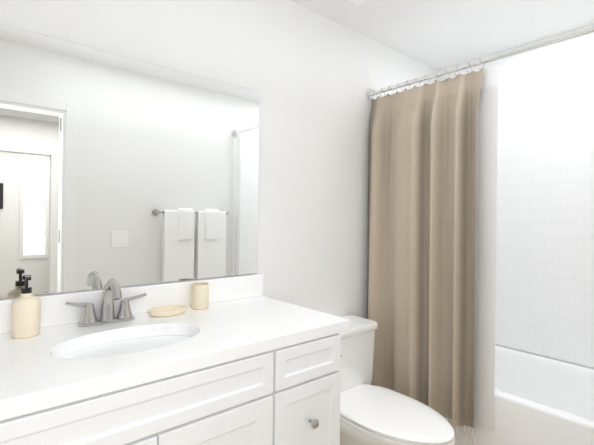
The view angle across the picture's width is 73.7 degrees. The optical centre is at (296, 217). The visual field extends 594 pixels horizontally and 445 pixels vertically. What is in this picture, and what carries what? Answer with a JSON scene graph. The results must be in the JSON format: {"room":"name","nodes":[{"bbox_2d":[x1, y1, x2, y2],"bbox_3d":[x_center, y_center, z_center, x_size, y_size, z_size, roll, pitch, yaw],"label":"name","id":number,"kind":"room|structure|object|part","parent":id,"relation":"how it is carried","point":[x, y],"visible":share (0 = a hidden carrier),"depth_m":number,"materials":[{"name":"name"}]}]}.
{"room":"bathroom","nodes":[
{"label":"bathroom","id":0,"kind":"room"},
{"bbox_2d":[0,0,437,318],"bbox_3d":[-0.198,0.088,1.870,3.250,2.300,0.100,1,0,-41],"label":"wall","id":1,"kind":"structure","parent":0,"point":[310,77],"depth_m":1.94,"materials":[{"name":"white paint"}]},
{"bbox_2d":[0,24,258,297],"bbox_3d":[-0.730,-0.167,1.342,1.450,0.827,0.006,1,0,-41],"label":"mirror","id":2,"kind":"object","parent":1,"relation":"attached to","point":[122,170],"visible":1,"depth_m":1.41,"materials":[{"name":"clear glass"}]},
{"bbox_2d":[0,274,262,333],"bbox_3d":[-0.740,0.301,1.329,1.524,0.100,0.019,1,0,-41],"label":"backsplash","id":3,"kind":"structure","parent":1,"relation":"attached to","point":[54,311],"depth_m":1.47,"materials":[{"name":"white stone"}]},
{"bbox_2d":[290,0,593,69],"bbox_3d":[0.349,-1.096,1.247,3.250,0.080,1.740,1,0,-41],"label":"ceiling","id":4,"kind":"structure","parent":0,"point":[439,34],"depth_m":2.13,"materials":[{"name":"white paint"}]},
{"bbox_2d":[349,0,367,4],"bbox_3d":[0.287,-1.048,1.766,0.260,0.016,0.260,1,0,-41],"label":"ceiling vent","id":5,"kind":"object","parent":4,"relation":"in","point":[357,2],"visible":1,"depth_m":1.91,"materials":[{"name":"white plastic"}]},
{"bbox_2d":[495,344,593,368],"bbox_3d":[1.565,0.109,2.232,0.100,2.300,1.640,1,0,-41],"label":"wall","id":6,"kind":"structure","parent":0,"point":[546,356],"depth_m":2.29,"materials":[{"name":"white paint"}]},
{"bbox_2d":[438,24,593,367],"bbox_3d":[1.487,-0.121,2.242,0.008,1.840,1.519,1,0,-41],"label":"tile","id":7,"kind":"structure","parent":6,"relation":"attached to","point":[545,240],"depth_m":2.29,"materials":[{"name":"white tile"}]},
{"bbox_3d":[0.320,1.274,1.247,3.250,0.060,1.740,1,0,-41],"label":"floor","id":8,"kind":"structure","parent":0,"visible":0},
{"bbox_2d":[0,326,348,444],"bbox_3d":[-0.579,0.813,1.103,1.483,0.840,0.580,1,0,-41],"label":"bathroom vanity","id":9,"kind":"object","parent":8,"relation":"on","point":[241,360],"depth_m":1.07,"materials":[{"name":"white paint"}]},
{"bbox_3d":[-0.482,0.825,0.858,0.349,0.588,0.020,1,0,-40],"label":"door","id":10,"kind":"part","parent":9,"relation":"part of","materials":[{"name":"white paint"}]},
{"bbox_2d":[0,294,349,413],"bbox_3d":[-0.568,0.373,1.127,1.524,0.040,0.550,1,0,-41],"label":"countertop","id":11,"kind":"structure","parent":9,"relation":"on","point":[33,370],"depth_m":1.12,"materials":[{"name":"white stone"}]},
{"bbox_2d":[11,275,40,338],"bbox_3d":[-0.802,0.260,1.173,0.073,0.178,0.082,1,0,-41],"label":"soap dispenser","id":12,"kind":"object","parent":11,"relation":"on","point":[26,314],"visible":1,"depth_m":1.15,"materials":[{"name":"beige ceramic"}]},
{"bbox_2d":[65,278,145,326],"bbox_3d":[-0.610,0.276,1.303,0.255,0.152,0.156,1,0,-41],"label":"faucet","id":13,"kind":"object","parent":11,"relation":"on","point":[111,293],"visible":0.98,"depth_m":1.32,"materials":[{"name":"silver metal"}]},
{"bbox_2d":[60,330,191,361],"bbox_3d":[-0.485,0.462,1.162,0.423,0.160,0.264,1,0,-41],"label":"sink","id":14,"kind":"object","parent":11,"relation":"in","point":[90,349],"depth_m":1.23,"materials":[{"name":"white ceramic"}]},
{"bbox_2d":[148,305,186,316],"bbox_3d":[-0.475,0.343,1.459,0.143,0.020,0.098,1,0,-41],"label":"soap dish","id":15,"kind":"object","parent":11,"relation":"on","point":[166,310],"visible":1,"depth_m":1.46,"materials":[{"name":"beige ceramic"}]},
{"bbox_2d":[191,282,208,309],"bbox_3d":[-0.381,0.307,1.558,0.068,0.095,0.068,1,0,-41],"label":"tumbler","id":16,"kind":"object","parent":11,"relation":"on","point":[199,295],"visible":1,"depth_m":1.53,"materials":[{"name":"beige ceramic"}]},
{"bbox_3d":[-0.214,0.829,1.087,0.349,0.588,0.020,1,0,-40],"label":"door","id":17,"kind":"part","parent":9,"relation":"part of","materials":[{"name":"white paint"}]},
{"bbox_3d":[0.036,0.686,1.299,0.287,0.298,0.020,1,0,-40],"label":"drawer","id":18,"kind":"part","parent":9,"relation":"part of","materials":[{"name":"white paint"}]},
{"bbox_3d":[0.039,0.468,1.299,0.287,0.123,0.020,1,0,-40],"label":"drawer","id":19,"kind":"part","parent":9,"relation":"part of","materials":[{"name":"white paint"}]},
{"bbox_2d":[337,315,454,444],"bbox_3d":[0.359,0.894,1.800,0.460,0.701,0.727,1,0,-41],"label":"toilet","id":20,"kind":"object","parent":8,"relation":"on","point":[370,414],"visible":0.67,"depth_m":1.74,"materials":[{"name":"white ceramic"}]},
{"bbox_3d":[0.190,0.731,2.000,0.440,0.301,0.193,1,0,-40],"label":"tank","id":21,"kind":"part","parent":20,"relation":"part of","materials":[{"name":"white ceramic"}]},
{"bbox_3d":[0.194,0.560,1.998,0.460,0.038,0.207,1,0,-40],"label":"tank lid","id":22,"kind":"part","parent":20,"relation":"part of","materials":[{"name":"white ceramic"}]},
{"bbox_3d":[0.413,0.863,1.736,0.372,0.041,0.560,1,0,-40],"label":"seat","id":23,"kind":"part","parent":20,"relation":"part of","materials":[{"name":"white plastic"}]},
{"bbox_2d":[444,345,593,444],"bbox_3d":[1.195,1.027,2.005,0.736,0.455,1.516,1,0,-41],"label":"bathtub","id":24,"kind":"object","parent":8,"relation":"on","point":[539,400],"visible":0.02,"depth_m":1.92,"materials":[{"name":"white ceramic"}]},
{"bbox_3d":[1.239,0.105,0.954,2.055,2.300,0.120,1,0,-41],"label":"wall","id":25,"kind":"structure","parent":0,"visible":0},
{"bbox_2d":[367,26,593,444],"bbox_3d":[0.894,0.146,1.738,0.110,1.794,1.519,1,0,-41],"label":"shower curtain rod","id":26,"kind":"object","parent":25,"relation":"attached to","point":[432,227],"visible":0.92,"depth_m":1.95,"materials":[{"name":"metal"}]},
{"bbox_2d":[367,65,483,434],"bbox_3d":[0.612,0.138,2.047,0.076,1.669,0.660,1,0,-40],"label":"shower curtain","id":27,"kind":"object","parent":26,"relation":"hanging from","point":[425,260],"depth_m":1.97,"materials":[{"name":"fabric"}]}
]}

